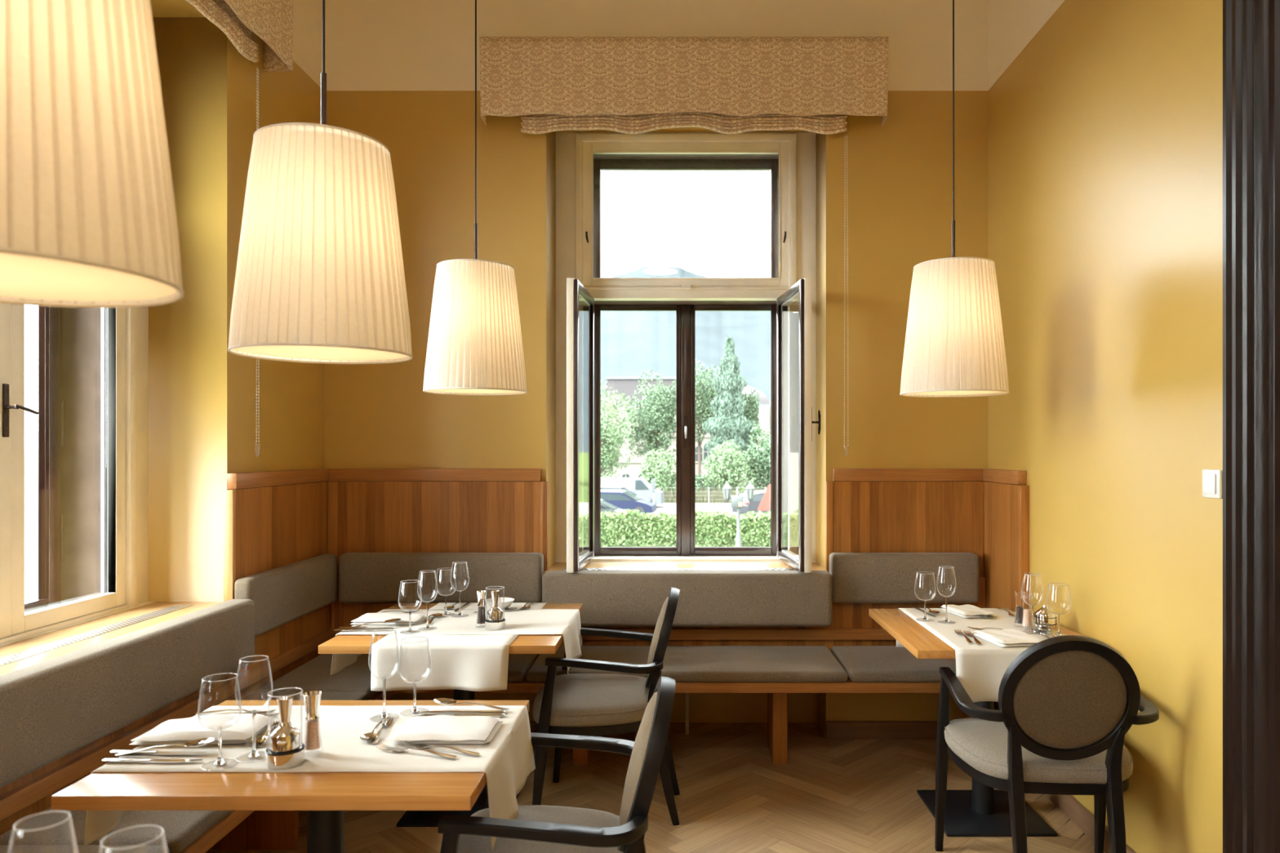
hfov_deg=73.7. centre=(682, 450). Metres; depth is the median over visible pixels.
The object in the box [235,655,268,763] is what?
wine glass
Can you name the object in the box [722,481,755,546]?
lamp post
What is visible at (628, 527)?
hedge
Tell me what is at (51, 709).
cushion
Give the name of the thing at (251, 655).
rim
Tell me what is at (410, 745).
fork
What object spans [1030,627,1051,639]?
table knife
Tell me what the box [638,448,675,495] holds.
tree
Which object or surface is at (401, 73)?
wall
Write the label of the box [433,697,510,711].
spoon
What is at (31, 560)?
ground
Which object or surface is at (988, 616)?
spoon
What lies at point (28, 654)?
grille
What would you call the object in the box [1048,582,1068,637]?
wine glass
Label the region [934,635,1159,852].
armchair
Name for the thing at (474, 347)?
pendant lamp
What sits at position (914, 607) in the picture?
table knife
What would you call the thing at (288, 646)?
bench
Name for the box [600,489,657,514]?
car
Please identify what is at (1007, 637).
napkin
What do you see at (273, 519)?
wall panel
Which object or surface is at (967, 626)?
fork
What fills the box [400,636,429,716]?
wine glass
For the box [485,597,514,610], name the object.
bowl
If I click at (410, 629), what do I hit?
wine glass
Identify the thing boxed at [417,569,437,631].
wine glass
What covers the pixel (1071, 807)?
baseboard
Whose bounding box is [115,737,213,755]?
spoon
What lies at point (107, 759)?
table knife
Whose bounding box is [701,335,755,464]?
conifer
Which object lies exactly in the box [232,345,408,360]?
diffuser
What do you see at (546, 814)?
seat cushion
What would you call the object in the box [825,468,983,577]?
wall panel
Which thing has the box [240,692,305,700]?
seat cushion
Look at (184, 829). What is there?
seat cushion
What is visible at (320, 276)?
pendant lamp
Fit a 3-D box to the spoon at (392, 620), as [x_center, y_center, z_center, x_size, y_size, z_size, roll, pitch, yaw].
[-1.167,0.653,3.215,0.199,0.023,0.041,0,0,-21]
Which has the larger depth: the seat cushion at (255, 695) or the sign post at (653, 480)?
the sign post at (653, 480)
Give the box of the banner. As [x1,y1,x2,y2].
[756,484,770,511]
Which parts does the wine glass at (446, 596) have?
stem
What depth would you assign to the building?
96.01 m
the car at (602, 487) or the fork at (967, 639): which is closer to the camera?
the fork at (967, 639)
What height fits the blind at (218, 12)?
1.925 m
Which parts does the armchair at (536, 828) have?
leg, leg, armrest, armrest, leg, leg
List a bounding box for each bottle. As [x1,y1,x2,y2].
[270,720,300,753]
[487,604,502,621]
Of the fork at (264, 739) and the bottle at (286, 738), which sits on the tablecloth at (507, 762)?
the fork at (264, 739)
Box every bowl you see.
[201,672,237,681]
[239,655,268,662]
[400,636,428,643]
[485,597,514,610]
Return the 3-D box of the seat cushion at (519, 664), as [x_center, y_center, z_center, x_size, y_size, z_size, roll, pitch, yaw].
[-0.935,0.947,3.799,0.540,0.061,0.493,0,0,0]
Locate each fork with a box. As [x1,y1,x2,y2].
[195,709,276,714]
[200,712,279,717]
[257,720,279,746]
[370,717,393,743]
[376,743,456,759]
[378,609,419,613]
[400,741,479,755]
[519,601,533,609]
[522,601,537,608]
[954,629,973,643]
[963,630,981,644]
[967,626,1001,630]
[996,607,1015,616]
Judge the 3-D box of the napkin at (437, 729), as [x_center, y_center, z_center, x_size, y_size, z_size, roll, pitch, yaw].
[-0.556,0.659,2.018,0.231,0.026,0.172,0,0,0]
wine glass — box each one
[13,810,71,831]
[100,824,164,849]
[200,672,238,771]
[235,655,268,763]
[368,629,399,722]
[400,579,420,634]
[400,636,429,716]
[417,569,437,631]
[437,567,454,616]
[450,561,468,617]
[915,571,934,622]
[937,565,955,624]
[1024,573,1040,635]
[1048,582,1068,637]
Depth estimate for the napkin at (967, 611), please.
3.46 m
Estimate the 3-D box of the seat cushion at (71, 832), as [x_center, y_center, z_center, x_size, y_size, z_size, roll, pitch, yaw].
[-1.507,0.946,2.082,0.230,0.062,0.208,0,0,0]
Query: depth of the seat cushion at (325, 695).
3.21 m
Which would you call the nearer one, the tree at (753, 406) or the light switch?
the light switch
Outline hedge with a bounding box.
[600,508,770,546]
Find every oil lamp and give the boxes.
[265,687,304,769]
[484,586,505,630]
[1034,604,1057,630]
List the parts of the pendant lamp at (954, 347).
rod, lamp shade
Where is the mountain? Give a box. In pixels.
[600,265,770,411]
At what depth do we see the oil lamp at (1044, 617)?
3.19 m
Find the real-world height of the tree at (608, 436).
10.851 m
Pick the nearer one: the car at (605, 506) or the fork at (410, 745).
the fork at (410, 745)
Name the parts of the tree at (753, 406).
crown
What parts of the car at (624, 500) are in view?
roof rail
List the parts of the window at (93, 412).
handle, frame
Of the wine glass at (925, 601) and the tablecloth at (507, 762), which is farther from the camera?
the wine glass at (925, 601)
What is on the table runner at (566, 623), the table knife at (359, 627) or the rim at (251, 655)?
the table knife at (359, 627)
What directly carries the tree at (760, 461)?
on the ground
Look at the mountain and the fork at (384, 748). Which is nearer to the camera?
the fork at (384, 748)
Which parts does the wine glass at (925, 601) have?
stem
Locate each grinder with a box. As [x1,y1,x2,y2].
[302,690,321,750]
[476,590,486,623]
[1015,606,1023,623]
[1022,608,1031,626]
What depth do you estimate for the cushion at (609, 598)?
3.93 m
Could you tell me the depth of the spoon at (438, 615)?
3.41 m
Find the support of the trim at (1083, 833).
attached to the wall at (1105, 117)
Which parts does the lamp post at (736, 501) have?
lantern pane, lantern pane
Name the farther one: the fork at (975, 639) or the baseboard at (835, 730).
the baseboard at (835, 730)
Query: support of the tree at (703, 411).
on the ground
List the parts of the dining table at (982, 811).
plate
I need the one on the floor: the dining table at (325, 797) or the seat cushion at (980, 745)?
the dining table at (325, 797)
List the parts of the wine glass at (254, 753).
stem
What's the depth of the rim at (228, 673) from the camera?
1.82 m
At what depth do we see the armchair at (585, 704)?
3.14 m
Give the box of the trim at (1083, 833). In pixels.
[232,722,1084,852]
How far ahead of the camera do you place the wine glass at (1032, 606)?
3.14 m
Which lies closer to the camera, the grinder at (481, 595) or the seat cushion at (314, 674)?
the grinder at (481, 595)
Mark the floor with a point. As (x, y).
(811, 780)
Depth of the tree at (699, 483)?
71.48 m
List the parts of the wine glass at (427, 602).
stem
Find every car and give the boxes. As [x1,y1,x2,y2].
[600,477,664,504]
[600,485,652,502]
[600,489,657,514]
[600,499,624,513]
[732,490,770,514]
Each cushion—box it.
[0,599,254,787]
[0,807,86,845]
[0,844,170,852]
[88,810,232,852]
[234,553,337,636]
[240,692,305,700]
[257,653,377,698]
[320,692,368,700]
[338,552,543,603]
[457,804,623,852]
[507,653,539,682]
[525,645,848,682]
[533,673,648,727]
[542,570,831,626]
[829,552,979,603]
[831,645,955,682]
[944,718,1133,784]
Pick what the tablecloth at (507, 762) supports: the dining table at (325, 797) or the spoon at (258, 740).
the spoon at (258, 740)
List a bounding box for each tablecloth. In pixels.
[84,705,535,851]
[896,608,1064,702]
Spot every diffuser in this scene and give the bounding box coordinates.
[0,253,177,301]
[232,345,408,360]
[429,388,520,393]
[904,391,1002,395]
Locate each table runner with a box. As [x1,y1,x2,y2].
[330,608,582,675]
[370,602,546,691]
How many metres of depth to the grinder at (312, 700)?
1.88 m
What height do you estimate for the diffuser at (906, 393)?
0.002 m
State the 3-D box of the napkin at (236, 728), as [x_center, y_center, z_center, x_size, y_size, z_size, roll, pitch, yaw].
[-1.125,0.656,2.010,0.264,0.032,0.160,0,0,-2]
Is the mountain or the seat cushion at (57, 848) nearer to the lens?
the seat cushion at (57, 848)
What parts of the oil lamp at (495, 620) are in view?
spout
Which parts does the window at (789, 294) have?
transom sash, transom sash, handle, frame, handle plate, handle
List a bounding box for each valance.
[224,0,293,71]
[479,36,888,125]
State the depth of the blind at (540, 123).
4.08 m
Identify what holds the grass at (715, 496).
on the ground
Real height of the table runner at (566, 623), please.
0.152 m
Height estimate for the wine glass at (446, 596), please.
0.188 m
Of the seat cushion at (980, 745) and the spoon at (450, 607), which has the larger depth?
the spoon at (450, 607)
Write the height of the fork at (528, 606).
0.011 m
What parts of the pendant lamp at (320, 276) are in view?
lamp shade, rod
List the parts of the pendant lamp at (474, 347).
lamp shade, rod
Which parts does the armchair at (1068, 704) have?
leg, armrest, leg, seat frame, leg, leg, armrest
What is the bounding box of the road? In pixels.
[648,502,737,515]
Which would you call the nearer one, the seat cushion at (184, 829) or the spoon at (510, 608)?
the seat cushion at (184, 829)
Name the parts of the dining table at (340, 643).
plate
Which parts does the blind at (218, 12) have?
bead chain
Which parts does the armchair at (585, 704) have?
leg, leg, seat frame, armrest, armrest, leg, leg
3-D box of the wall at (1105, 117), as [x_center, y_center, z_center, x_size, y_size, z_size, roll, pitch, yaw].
[1.609,-0.530,0.775,0.250,3.860,6.750,0,0,0]
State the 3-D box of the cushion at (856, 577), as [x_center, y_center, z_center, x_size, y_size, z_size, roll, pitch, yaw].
[1.046,0.604,4.050,0.697,0.232,0.112,0,0,0]
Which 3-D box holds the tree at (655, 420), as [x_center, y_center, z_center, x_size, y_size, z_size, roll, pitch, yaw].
[-2.961,-1.770,79.821,5.804,11.750,6.266,0,0,0]
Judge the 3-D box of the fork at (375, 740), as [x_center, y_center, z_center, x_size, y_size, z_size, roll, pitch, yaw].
[-0.717,0.665,2.031,0.021,0.009,0.174,0,0,-8]
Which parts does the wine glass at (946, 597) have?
stem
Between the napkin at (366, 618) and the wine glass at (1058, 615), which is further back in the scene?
the napkin at (366, 618)
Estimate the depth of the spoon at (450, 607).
3.61 m
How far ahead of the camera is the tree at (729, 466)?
69.05 m
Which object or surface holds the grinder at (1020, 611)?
on the tablecloth at (980, 668)
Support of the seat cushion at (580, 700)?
on the armchair at (585, 704)
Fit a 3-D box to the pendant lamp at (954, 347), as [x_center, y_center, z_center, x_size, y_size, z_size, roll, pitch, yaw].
[1.008,-1.335,3.180,0.390,2.251,0.390,0,0,-11]
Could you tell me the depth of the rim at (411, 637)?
2.18 m
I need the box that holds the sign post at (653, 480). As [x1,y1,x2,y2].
[652,479,655,514]
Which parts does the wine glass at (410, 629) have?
stem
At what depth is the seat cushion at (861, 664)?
3.66 m
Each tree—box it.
[600,380,637,477]
[622,368,675,463]
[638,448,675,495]
[669,359,718,475]
[695,474,719,493]
[701,439,755,493]
[741,388,760,480]
[743,423,770,492]
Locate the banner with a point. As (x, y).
(765, 504)
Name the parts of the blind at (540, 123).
bead chain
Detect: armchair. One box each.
[437,676,675,852]
[532,587,679,825]
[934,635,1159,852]
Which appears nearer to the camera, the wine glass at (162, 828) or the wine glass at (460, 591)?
the wine glass at (162, 828)
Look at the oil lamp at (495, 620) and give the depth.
3.19 m
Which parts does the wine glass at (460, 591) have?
stem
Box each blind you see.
[185,0,261,455]
[520,111,848,453]
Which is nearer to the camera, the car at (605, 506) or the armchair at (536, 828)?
the armchair at (536, 828)
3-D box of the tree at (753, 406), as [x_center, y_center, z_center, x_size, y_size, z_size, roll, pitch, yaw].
[6.011,-0.741,78.085,2.313,9.689,2.590,0,0,0]
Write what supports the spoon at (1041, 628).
on the tablecloth at (980, 668)
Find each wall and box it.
[148,0,324,601]
[324,0,987,737]
[987,0,1222,852]
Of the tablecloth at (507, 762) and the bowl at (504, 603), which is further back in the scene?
the bowl at (504, 603)
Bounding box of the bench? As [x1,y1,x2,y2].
[0,577,985,852]
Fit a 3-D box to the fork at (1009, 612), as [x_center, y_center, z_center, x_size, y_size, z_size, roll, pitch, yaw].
[1.334,0.664,3.519,0.023,0.011,0.198,0,0,-2]
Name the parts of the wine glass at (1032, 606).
stem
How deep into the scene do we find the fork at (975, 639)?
3.03 m
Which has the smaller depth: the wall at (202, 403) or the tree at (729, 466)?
the wall at (202, 403)
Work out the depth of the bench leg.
4.20 m
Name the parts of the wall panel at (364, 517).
cap rail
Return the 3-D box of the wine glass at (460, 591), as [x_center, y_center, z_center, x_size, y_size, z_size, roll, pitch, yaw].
[-0.903,0.561,3.453,0.075,0.217,0.075,0,0,0]
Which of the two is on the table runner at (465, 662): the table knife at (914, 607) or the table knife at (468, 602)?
the table knife at (468, 602)
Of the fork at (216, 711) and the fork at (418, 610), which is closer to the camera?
the fork at (216, 711)
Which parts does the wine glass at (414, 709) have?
stem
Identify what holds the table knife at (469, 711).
on the tablecloth at (507, 762)
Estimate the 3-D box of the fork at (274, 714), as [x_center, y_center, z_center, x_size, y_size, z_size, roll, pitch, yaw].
[-1.114,0.664,2.147,0.198,0.011,0.023,0,0,-1]
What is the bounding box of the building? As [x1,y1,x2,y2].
[600,377,770,486]
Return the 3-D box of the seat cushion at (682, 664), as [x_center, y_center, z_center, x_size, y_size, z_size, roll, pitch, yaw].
[0.016,0.946,3.799,1.348,0.062,0.493,0,0,0]
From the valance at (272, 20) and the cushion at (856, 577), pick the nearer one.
the valance at (272, 20)
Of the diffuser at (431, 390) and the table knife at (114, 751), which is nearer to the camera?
the table knife at (114, 751)
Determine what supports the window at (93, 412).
in the wall at (202, 403)
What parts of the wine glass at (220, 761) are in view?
stem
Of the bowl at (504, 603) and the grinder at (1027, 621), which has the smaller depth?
the grinder at (1027, 621)
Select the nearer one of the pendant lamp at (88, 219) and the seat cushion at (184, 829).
the pendant lamp at (88, 219)
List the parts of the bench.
panel, rail, leg, rail, leg, rail, panel, rail, leg, leg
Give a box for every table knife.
[102,757,203,762]
[110,749,206,754]
[333,628,393,631]
[338,626,397,628]
[417,713,505,716]
[419,710,505,713]
[454,601,471,612]
[912,606,936,617]
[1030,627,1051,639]
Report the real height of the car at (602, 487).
1.710 m
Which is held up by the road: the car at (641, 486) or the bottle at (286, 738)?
the car at (641, 486)
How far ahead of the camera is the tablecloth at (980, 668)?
2.91 m
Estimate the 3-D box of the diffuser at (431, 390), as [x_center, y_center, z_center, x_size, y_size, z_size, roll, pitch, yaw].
[-0.794,-0.232,3.270,0.375,0.002,0.375,0,0,24]
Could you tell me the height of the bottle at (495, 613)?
0.062 m
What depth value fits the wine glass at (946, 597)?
3.33 m
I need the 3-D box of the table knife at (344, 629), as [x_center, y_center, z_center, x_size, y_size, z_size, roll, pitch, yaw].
[-1.183,0.664,3.161,0.217,0.008,0.018,0,0,-4]
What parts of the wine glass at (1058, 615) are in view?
stem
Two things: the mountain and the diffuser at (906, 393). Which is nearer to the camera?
the diffuser at (906, 393)
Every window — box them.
[0,303,223,675]
[543,132,826,573]
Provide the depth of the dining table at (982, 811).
3.23 m
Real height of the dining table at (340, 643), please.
0.725 m
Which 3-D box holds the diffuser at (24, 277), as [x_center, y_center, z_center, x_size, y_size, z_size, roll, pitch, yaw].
[-0.822,-0.212,1.020,0.375,0.002,0.375,0,0,33]
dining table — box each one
[51,700,528,852]
[318,603,582,826]
[868,608,1084,836]
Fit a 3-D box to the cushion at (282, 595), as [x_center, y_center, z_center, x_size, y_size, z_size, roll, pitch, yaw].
[-1.671,0.604,3.640,0.083,0.232,0.820,0,0,0]
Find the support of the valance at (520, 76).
attached to the wall at (401, 73)
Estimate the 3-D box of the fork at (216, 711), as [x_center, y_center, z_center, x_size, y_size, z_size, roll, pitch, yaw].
[-1.138,0.664,2.171,0.198,0.011,0.023,0,0,-3]
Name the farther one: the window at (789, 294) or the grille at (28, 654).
the window at (789, 294)
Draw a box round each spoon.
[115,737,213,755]
[249,721,279,744]
[346,618,400,628]
[360,718,387,741]
[428,613,442,624]
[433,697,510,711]
[444,601,464,609]
[474,607,517,612]
[918,605,939,613]
[950,613,993,617]
[1037,626,1057,636]
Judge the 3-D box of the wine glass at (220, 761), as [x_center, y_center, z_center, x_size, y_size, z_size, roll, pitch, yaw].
[-0.989,0.578,1.822,0.084,0.188,0.084,0,0,0]
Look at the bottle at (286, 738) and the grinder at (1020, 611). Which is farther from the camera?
the grinder at (1020, 611)
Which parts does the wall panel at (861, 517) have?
cap rail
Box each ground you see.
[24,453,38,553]
[24,553,38,602]
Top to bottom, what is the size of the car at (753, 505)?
1.590 m
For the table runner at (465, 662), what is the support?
on the dining table at (340, 643)
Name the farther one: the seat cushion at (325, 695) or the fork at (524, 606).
the fork at (524, 606)
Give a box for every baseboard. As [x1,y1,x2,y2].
[528,720,950,739]
[1044,794,1136,852]
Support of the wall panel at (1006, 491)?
attached to the wall at (1105, 117)
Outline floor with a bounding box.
[205,722,1104,852]
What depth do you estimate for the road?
60.36 m
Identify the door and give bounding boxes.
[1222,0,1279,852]
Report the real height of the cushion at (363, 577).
0.232 m
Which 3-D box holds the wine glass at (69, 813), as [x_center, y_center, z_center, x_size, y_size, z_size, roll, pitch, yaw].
[-0.788,0.563,1.050,0.075,0.217,0.075,0,0,0]
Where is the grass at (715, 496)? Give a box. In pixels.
[659,484,766,502]
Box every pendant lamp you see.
[0,0,183,307]
[227,0,413,364]
[422,0,527,395]
[899,0,1009,397]
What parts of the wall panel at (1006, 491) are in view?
cap rail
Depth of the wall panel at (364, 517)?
4.12 m
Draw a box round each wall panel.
[223,468,328,601]
[328,468,548,629]
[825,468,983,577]
[982,468,1029,710]
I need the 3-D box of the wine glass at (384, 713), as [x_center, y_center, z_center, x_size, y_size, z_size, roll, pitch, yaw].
[-0.749,0.563,2.140,0.075,0.217,0.075,0,0,0]
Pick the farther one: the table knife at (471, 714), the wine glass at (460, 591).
the wine glass at (460, 591)
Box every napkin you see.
[128,713,275,745]
[350,612,426,625]
[386,715,503,743]
[940,604,994,617]
[971,628,1043,647]
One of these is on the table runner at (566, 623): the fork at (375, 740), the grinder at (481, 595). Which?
the grinder at (481, 595)
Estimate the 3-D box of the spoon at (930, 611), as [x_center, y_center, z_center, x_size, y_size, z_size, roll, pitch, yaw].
[1.024,0.664,3.564,0.041,0.012,0.200,0,0,-4]
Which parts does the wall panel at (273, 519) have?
cap rail, veneer panel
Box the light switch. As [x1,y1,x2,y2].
[1202,469,1222,498]
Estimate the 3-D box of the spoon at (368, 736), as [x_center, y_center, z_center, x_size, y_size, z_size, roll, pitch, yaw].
[-0.732,0.665,2.037,0.036,0.011,0.176,0,0,-4]
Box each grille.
[0,604,192,666]
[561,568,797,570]
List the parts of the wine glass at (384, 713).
stem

